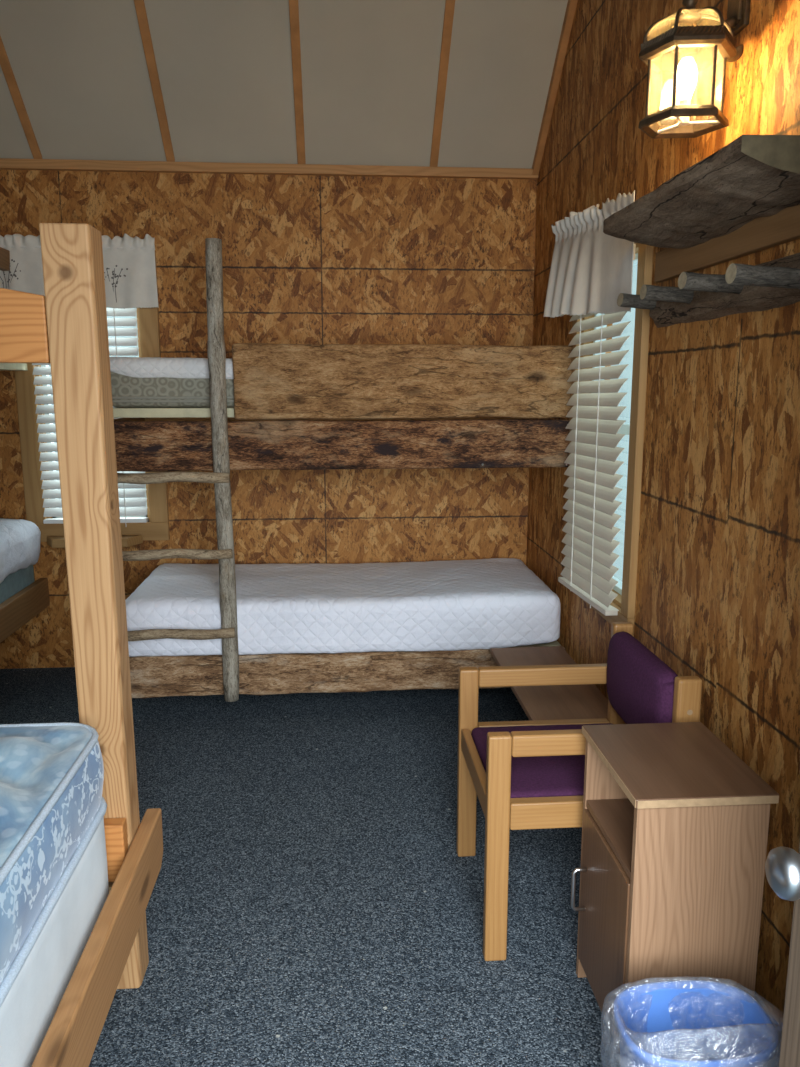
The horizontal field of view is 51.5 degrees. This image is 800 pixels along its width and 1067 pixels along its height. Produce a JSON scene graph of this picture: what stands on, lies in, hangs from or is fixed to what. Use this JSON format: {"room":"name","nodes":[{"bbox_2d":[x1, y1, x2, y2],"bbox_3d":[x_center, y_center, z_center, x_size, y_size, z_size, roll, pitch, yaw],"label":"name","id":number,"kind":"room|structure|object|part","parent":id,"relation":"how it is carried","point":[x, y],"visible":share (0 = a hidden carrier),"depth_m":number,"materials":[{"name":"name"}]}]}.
{"room":"dormitory","nodes":[
{"label":"dormitory","id":0,"kind":"room"},
{"bbox_2d":[0,170,536,668],"bbox_3d":[-1.060,-0.590,4.194,3.700,2.570,0.120,-1,10,-4],"label":"wall","id":1,"kind":"structure","parent":0,"point":[307,259],"depth_m":4.10,"materials":[{"name":"brown wood"}]},
{"bbox_2d":[0,36,41,158],"bbox_3d":[-1.606,-2.433,2.711,0.038,1.779,2.025,-1,10,-4],"label":"trim","id":2,"kind":"structure","parent":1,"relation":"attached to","point":[8,73],"depth_m":3.62,"materials":[{"name":"brown wood"}]},
{"bbox_2d":[0,234,158,308],"bbox_3d":[-1.547,-1.232,3.915,0.810,0.345,0.130,-1,10,-4],"label":"curtain valance","id":3,"kind":"object","parent":1,"relation":"attached to","point":[128,262],"visible":0.44,"depth_m":3.89,"materials":[{"name":"white fabric"}]},
{"bbox_3d":[-1.549,-1.343,3.916,0.785,0.014,0.090,-1,10,-4],"label":"rod","id":4,"kind":"part","parent":3,"relation":"part of","materials":[{"name":"white metal"}]},
{"bbox_2d":[14,252,169,547],"bbox_3d":[-1.518,-0.646,4.065,0.694,1.417,0.215,-1,10,-4],"label":"window","id":5,"kind":"structure","parent":1,"relation":"in","point":[148,332],"depth_m":4.10,"materials":[{"name":"wood"}]},
{"bbox_3d":[-1.819,-0.696,4.043,0.092,1.312,0.026,-1,10,-4],"label":"casing","id":6,"kind":"part","parent":5,"relation":"part of","materials":[{"name":"brown wood"}]},
{"bbox_2d":[32,308,148,524],"bbox_3d":[-1.516,-0.632,4.045,0.500,1.215,0.050,-1,10,-4],"label":"window blind","id":7,"kind":"object","parent":5,"relation":"attached to","point":[131,502],"visible":0.33,"depth_m":4.06,"materials":[{"name":"white plastic"}]},
{"bbox_3d":[-1.516,-0.065,4.146,0.500,0.020,0.050,-1,10,-4],"label":"rail","id":8,"kind":"part","parent":7,"relation":"part of","materials":[{"name":"white plastic"}]},
{"bbox_3d":[-1.365,-0.615,4.038,0.008,1.185,0.006,-1,10,-4],"label":"cord","id":9,"kind":"part","parent":7,"relation":"part of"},
{"bbox_3d":[-1.531,0.039,4.128,0.470,0.045,0.102,-1,10,-4],"label":"sill","id":10,"kind":"part","parent":5,"relation":"part of","materials":[{"name":"brown wood"}]},
{"bbox_3d":[-1.518,-0.009,4.188,0.694,0.092,0.026,-1,10,-4],"label":"casing","id":11,"kind":"part","parent":5,"relation":"part of","materials":[{"name":"brown wood"}]},
{"bbox_3d":[-1.218,-0.704,4.087,0.092,1.312,0.026,-1,10,-4],"label":"casing","id":12,"kind":"part","parent":5,"relation":"part of","materials":[{"name":"brown wood"}]},
{"bbox_2d":[134,0,174,161],"bbox_3d":[-1.001,-2.441,2.756,0.038,1.779,2.025,-1,10,-4],"label":"trim","id":13,"kind":"structure","parent":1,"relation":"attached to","point":[140,8],"depth_m":3.56,"materials":[{"name":"brown wood"}]},
{"bbox_2d":[0,158,537,179],"bbox_3d":[-1.054,-1.726,3.913,3.460,0.043,0.035,-1,10,-4],"label":"trim","id":14,"kind":"structure","parent":1,"relation":"attached to","point":[5,163],"depth_m":3.93,"materials":[{"name":"brown wood"}]},
{"bbox_2d":[289,0,305,163],"bbox_3d":[-0.392,-2.449,2.801,0.038,1.779,2.025,-1,10,-4],"label":"trim","id":15,"kind":"structure","parent":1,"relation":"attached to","point":[293,4],"depth_m":3.59,"materials":[{"name":"brown wood"}]},
{"bbox_2d":[430,0,454,166],"bbox_3d":[0.237,-2.457,2.848,0.038,1.779,2.025,-1,10,-4],"label":"trim","id":16,"kind":"structure","parent":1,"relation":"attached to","point":[449,4],"depth_m":3.62,"materials":[{"name":"brown wood"}]},
{"bbox_2d":[0,0,567,168],"bbox_3d":[-0.903,-2.254,1.776,3.700,1.964,4.310,-1,10,-4],"label":"ceiling","id":17,"kind":"structure","parent":0,"point":[370,68],"depth_m":3.60,"materials":[{"name":"white paint"}]},
{"bbox_2d":[0,667,781,1066],"bbox_3d":[-0.903,1.091,2.371,3.700,0.100,4.310,-1,10,-4],"label":"floor","id":18,"kind":"structure","parent":0,"point":[313,902],"depth_m":2.33,"materials":[{"name":"carpet"}]},
{"bbox_2d":[0,247,49,642],"bbox_3d":[-2.202,-0.193,3.024,0.990,2.200,2.136,-1,10,-4],"label":"bunk bed","id":19,"kind":"object","parent":18,"relation":"on","point":[17,610],"visible":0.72,"depth_m":3.85,"materials":[{"name":"brown wood"}]},
{"bbox_3d":[-1.764,-1.109,2.966,0.040,0.093,1.996,-1,10,-4],"label":"guard rail","id":20,"kind":"part","parent":19,"relation":"part of","materials":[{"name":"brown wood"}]},
{"bbox_2d":[0,565,34,603],"bbox_3d":[-2.221,0.370,3.192,0.932,0.288,1.950,-1,10,-4],"label":"mattress","id":21,"kind":"object","parent":19,"relation":"on","point":[13,583],"visible":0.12,"depth_m":3.91,"materials":[{"name":"teal fabric"}]},
{"bbox_2d":[0,518,40,583],"bbox_3d":[-2.197,0.196,3.182,1.008,0.240,1.929,-1,10,-4],"label":"quilt","id":22,"kind":"object","parent":21,"relation":"on","point":[20,539],"visible":1,"depth_m":3.85,"materials":[{"name":"white fabric"}]},
{"bbox_3d":[-1.734,0.470,3.250,0.040,0.145,1.996,-1,10,-4],"label":"rail","id":23,"kind":"part","parent":19,"relation":"part of","materials":[{"name":"brown wood"}]},
{"bbox_2d":[0,223,162,1066],"bbox_3d":[-1.534,0.356,1.171,1.985,1.768,1.565,-1,10,-4],"label":"bunk bed","id":24,"kind":"object","parent":18,"relation":"on","point":[66,328],"visible":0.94,"depth_m":1.79,"materials":[{"name":"brown wood"}]},
{"bbox_3d":[-1.658,-0.436,1.689,1.834,0.173,0.038,-1,10,-4],"label":"rail","id":25,"kind":"part","parent":24,"relation":"part of","materials":[{"name":"brown wood"}]},
{"bbox_2d":[0,817,108,1066],"bbox_3d":[-1.547,0.800,1.316,1.892,0.244,1.019,-1,10,-4],"label":"box spring","id":26,"kind":"object","parent":24,"relation":"on","point":[28,1009],"visible":0.39,"depth_m":1.46,"materials":[{"name":"fabric"}]},
{"bbox_2d":[0,722,106,1006],"bbox_3d":[-1.547,0.592,1.279,1.902,0.201,1.031,-1,10,-4],"label":"mattress","id":27,"kind":"object","parent":26,"relation":"on","point":[52,803],"visible":1,"depth_m":1.50,"materials":[{"name":"blue fabric"}]},
{"bbox_3d":[-0.687,0.226,1.900,0.110,1.768,0.095,-1,10,-4],"label":"post","id":28,"kind":"part","parent":24,"relation":"part of","materials":[{"name":"brown wood"}]},
{"bbox_3d":[-0.563,0.901,1.342,0.038,0.145,1.565,-1,10,-4],"label":"rail","id":29,"kind":"part","parent":24,"relation":"part of","materials":[{"name":"brown wood"}]},
{"bbox_3d":[-1.601,0.746,1.853,1.940,0.142,0.038,-1,10,-4],"label":"rail","id":30,"kind":"part","parent":24,"relation":"part of","materials":[{"name":"brown wood"}]},
{"bbox_2d":[113,343,572,697],"bbox_3d":[-0.288,-0.042,3.862,1.978,1.607,0.836,-1,10,-4],"label":"bunk bed","id":31,"kind":"object","parent":18,"relation":"on","point":[441,405],"visible":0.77,"depth_m":3.39,"materials":[{"name":"brown wood"}]},
{"bbox_2d":[110,371,233,407],"bbox_3d":[-0.273,-0.670,3.771,1.902,0.173,0.752,-1,10,-4],"label":"mattress","id":32,"kind":"object","parent":31,"relation":"on","point":[127,391],"visible":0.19,"depth_m":3.36,"materials":[{"name":"grey fabric"}]},
{"bbox_2d":[110,357,232,378],"bbox_3d":[-0.274,-0.738,3.755,1.911,0.093,0.754,-1,10,-4],"label":"sheet","id":33,"kind":"object","parent":32,"relation":"on","point":[139,367],"visible":0.32,"depth_m":3.34,"materials":[{"name":"white fabric"}]},
{"bbox_2d":[117,238,238,701],"bbox_3d":[-0.956,-0.207,3.310,0.563,1.858,0.105,-1,10,-4],"label":"ladder","id":34,"kind":"object","parent":31,"relation":"attached to","point":[216,353],"visible":0.59,"depth_m":3.31,"materials":[{"name":"wood"}]},
{"bbox_3d":[-0.241,0.594,3.594,1.941,0.189,0.065,-1,10,-4],"label":"board","id":35,"kind":"part","parent":31,"relation":"part of","materials":[{"name":"brown wood"}]},
{"bbox_3d":[-0.263,0.339,3.921,1.845,0.213,0.740,-1,10,-4],"label":"mattress","id":36,"kind":"object","parent":31,"relation":"on","visible":0},
{"bbox_2d":[125,558,560,656],"bbox_3d":[-0.267,0.321,3.915,1.897,0.249,0.818,-1,10,-4],"label":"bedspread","id":37,"kind":"object","parent":36,"relation":"on","point":[452,605],"visible":0.93,"depth_m":3.56,"materials":[{"name":"white fabric"}]},
{"bbox_2d":[490,647,607,720],"bbox_3d":[0.565,0.725,3.142,0.308,0.350,0.820,-1,10,-4],"label":"table","id":38,"kind":"object","parent":18,"relation":"on","point":[584,701],"visible":0.3,"depth_m":2.98,"materials":[{"name":"brown wood"}]},
{"bbox_2d":[456,622,701,960],"bbox_3d":[0.457,0.677,2.309,0.524,0.738,0.512,-1,10,-4],"label":"armchair","id":39,"kind":"object","parent":18,"relation":"on","point":[522,775],"visible":0.69,"depth_m":2.14,"materials":[{"name":"brown wood"}]},
{"bbox_3d":[0.206,0.702,2.538,0.057,0.607,0.034,-1,10,-4],"label":"leg","id":40,"kind":"part","parent":39,"relation":"part of","materials":[{"name":"brown wood"}]},
{"bbox_3d":[0.212,0.656,2.288,0.024,0.065,0.440,-1,10,-4],"label":"rail","id":41,"kind":"part","parent":39,"relation":"part of","materials":[{"name":"brown wood"}]},
{"bbox_3d":[0.242,0.786,2.070,0.057,0.607,0.034,-1,10,-4],"label":"leg","id":42,"kind":"part","parent":39,"relation":"part of","materials":[{"name":"brown wood"}]},
{"bbox_3d":[0.449,0.641,2.303,0.446,0.069,0.438,-1,10,-4],"label":"seat","id":43,"kind":"part","parent":39,"relation":"part of","materials":[{"name":"fabric"}]},
{"bbox_3d":[0.437,0.428,2.506,0.405,0.056,0.034,-1,10,-4],"label":"armrest","id":44,"kind":"part","parent":39,"relation":"part of","materials":[{"name":"brown wood"}]},
{"bbox_3d":[0.437,0.609,2.539,0.405,0.070,0.034,-1,10,-4],"label":"rail","id":45,"kind":"part","parent":39,"relation":"part of","materials":[{"name":"brown wood"}]},
{"bbox_3d":[0.472,0.693,2.071,0.405,0.070,0.034,-1,10,-4],"label":"rail","id":46,"kind":"part","parent":39,"relation":"part of","materials":[{"name":"brown wood"}]},
{"bbox_3d":[0.472,0.511,2.039,0.405,0.056,0.034,-1,10,-4],"label":"armrest","id":47,"kind":"part","parent":39,"relation":"part of","materials":[{"name":"brown wood"}]},
{"bbox_3d":[0.670,0.632,2.561,0.061,0.738,0.034,-1,10,-4],"label":"leg","id":48,"kind":"part","parent":39,"relation":"part of","materials":[{"name":"brown wood"}]},
{"bbox_3d":[0.660,0.432,2.282,0.079,0.236,0.436,-1,10,-4],"label":"backrest","id":49,"kind":"part","parent":39,"relation":"part of","materials":[{"name":"fabric"}]},
{"bbox_3d":[0.705,0.715,2.093,0.061,0.738,0.034,-1,10,-4],"label":"leg","id":50,"kind":"part","parent":39,"relation":"part of","materials":[{"name":"brown wood"}]},
{"bbox_2d":[571,722,778,1053],"bbox_3d":[0.573,0.803,1.851,0.319,0.650,0.362,-1,10,-4],"label":"nightstand","id":51,"kind":"object","parent":18,"relation":"on","point":[675,824],"visible":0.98,"depth_m":1.69,"materials":[{"name":"brown wood"}]},
{"bbox_3d":[0.422,0.842,1.963,0.034,0.111,0.009,-1,10,-4],"label":"handle","id":52,"kind":"part","parent":51,"relation":"part of","materials":[{"name":"metal"}]},
{"bbox_3d":[0.573,0.784,2.013,0.270,0.630,0.018,-1,10,-4],"label":"panel","id":53,"kind":"part","parent":51,"relation":"part of","materials":[{"name":"brown wood"}]},
{"bbox_3d":[0.456,0.872,1.854,0.017,0.392,0.303,-1,10,-4],"label":"door","id":54,"kind":"part","parent":51,"relation":"part of","materials":[{"name":"brown wood"}]},
{"bbox_2d":[586,798,633,880],"bbox_3d":[0.582,0.664,1.827,0.258,0.016,0.307,-1,10,-4],"label":"shelf","id":55,"kind":"object","parent":51,"relation":"attached to","point":[611,819],"depth_m":1.86,"materials":[{"name":"brown wood"}]},
{"bbox_3d":[0.598,0.841,1.694,0.270,0.630,0.018,-1,10,-4],"label":"panel","id":56,"kind":"part","parent":51,"relation":"part of","materials":[{"name":"brown wood"}]},
{"bbox_2d":[614,980,777,1066],"bbox_3d":[0.524,1.027,1.508,0.274,0.329,0.194,-1,10,-4],"label":"waste bin","id":57,"kind":"object","parent":18,"relation":"on","point":[683,1023],"visible":1,"depth_m":1.56,"materials":[{"name":"blue plastic"}]},
{"bbox_2d":[526,0,799,1028],"bbox_3d":[0.882,-1.072,2.112,0.120,4.249,4.090,-1,10,-4],"label":"wall","id":58,"kind":"structure","parent":0,"point":[718,583],"depth_m":2.22,"materials":[{"name":"brown wood"}]},
{"bbox_2d":[532,0,577,174],"bbox_3d":[0.732,-2.445,2.888,0.030,1.814,2.025,-1,10,-4],"label":"trim","id":59,"kind":"structure","parent":58,"relation":"attached to","point":[571,5],"depth_m":3.64,"materials":[{"name":"brown wood"}]},
{"bbox_2d":[543,190,634,317],"bbox_3d":[0.694,-0.977,2.985,0.129,0.432,0.943,-1,10,-4],"label":"curtain valance","id":60,"kind":"object","parent":58,"relation":"attached to","point":[590,267],"visible":0.95,"depth_m":2.95,"materials":[{"name":"white fabric"}]},
{"bbox_2d":[564,242,653,636],"bbox_3d":[0.789,-0.391,3.077,0.111,1.370,0.800,-1,10,-4],"label":"window","id":61,"kind":"structure","parent":58,"relation":"in","point":[625,589],"depth_m":2.72,"materials":[{"name":"wood"}]},
{"bbox_3d":[0.720,-0.488,3.426,0.026,1.300,0.070,-1,10,-4],"label":"casing","id":62,"kind":"part","parent":61,"relation":"part of","materials":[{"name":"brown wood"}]},
{"bbox_2d":[558,244,635,615],"bbox_3d":[0.715,-0.365,3.085,0.050,1.263,0.622,-1,10,-4],"label":"window blind","id":63,"kind":"object","parent":61,"relation":"attached to","point":[588,572],"visible":0.82,"depth_m":3.04,"materials":[{"name":"white plastic"}]},
{"bbox_3d":[0.684,-0.376,3.220,0.006,1.230,0.008,-1,10,-4],"label":"cord","id":64,"kind":"part","parent":63,"relation":"part of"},
{"bbox_3d":[0.715,0.234,3.192,0.050,0.045,0.622,-1,10,-4],"label":"rail","id":65,"kind":"part","parent":63,"relation":"part of","materials":[{"name":"white plastic"}]},
{"bbox_3d":[0.704,-0.330,2.964,0.006,1.230,0.008,-1,10,-4],"label":"cord","id":66,"kind":"part","parent":63,"relation":"part of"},
{"bbox_3d":[0.718,-0.962,2.979,0.038,0.050,0.622,-1,10,-4],"label":"head rail","id":67,"kind":"part","parent":63,"relation":"part of","materials":[{"name":"white plastic"}]},
{"bbox_3d":[0.747,0.250,3.188,0.026,0.070,0.800,-1,10,-4],"label":"casing","id":68,"kind":"part","parent":61,"relation":"part of","materials":[{"name":"brown wood"}]},
{"bbox_3d":[0.774,-0.361,2.709,0.026,1.300,0.070,-1,10,-4],"label":"casing","id":69,"kind":"part","parent":61,"relation":"part of","materials":[{"name":"brown wood"}]},
{"bbox_2d":[638,0,750,138],"bbox_3d":[0.698,-1.185,1.941,0.275,0.448,0.229,-1,10,-4],"label":"wall lantern","id":70,"kind":"object","parent":58,"relation":"attached to","point":[720,42],"visible":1,"depth_m":1.93,"materials":[{"name":"brown metal"}]},
{"bbox_3d":[0.672,-1.067,1.949,0.050,0.094,0.049,-1,10,-4],"label":"bulb","id":71,"kind":"part","parent":70,"relation":"part of","materials":[{"name":"glass"}]},
{"bbox_2d":[603,135,799,327],"bbox_3d":[0.711,-0.675,2.010,0.247,0.283,1.075,-1,10,-4],"label":"shelf","id":72,"kind":"object","parent":58,"relation":"attached to","point":[742,199],"visible":1,"depth_m":1.89,"materials":[{"name":"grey wood"}]},
{"bbox_3d":[0.709,-0.777,2.027,0.247,0.088,1.005,-1,10,-4],"label":"shelf","id":73,"kind":"part","parent":72,"relation":"part of","materials":[{"name":"wood"}]},
{"bbox_3d":[-0.745,0.145,0.071,3.700,2.570,0.100,-1,10,-4],"label":"wall","id":74,"kind":"structure","parent":0,"visible":0},
{"bbox_2d":[765,841,799,1066],"bbox_3d":[0.539,0.307,0.668,0.110,2.018,0.800,-1,10,-4],"label":"door","id":75,"kind":"structure","parent":74,"relation":"in","point":[782,865],"depth_m":1.10,"materials":[{"name":"brown wood"}]},
{"bbox_3d":[0.494,0.421,1.030,0.070,0.063,0.063,-1,10,-4],"label":"knob","id":76,"kind":"part","parent":75,"relation":"part of","materials":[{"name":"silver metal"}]}
]}

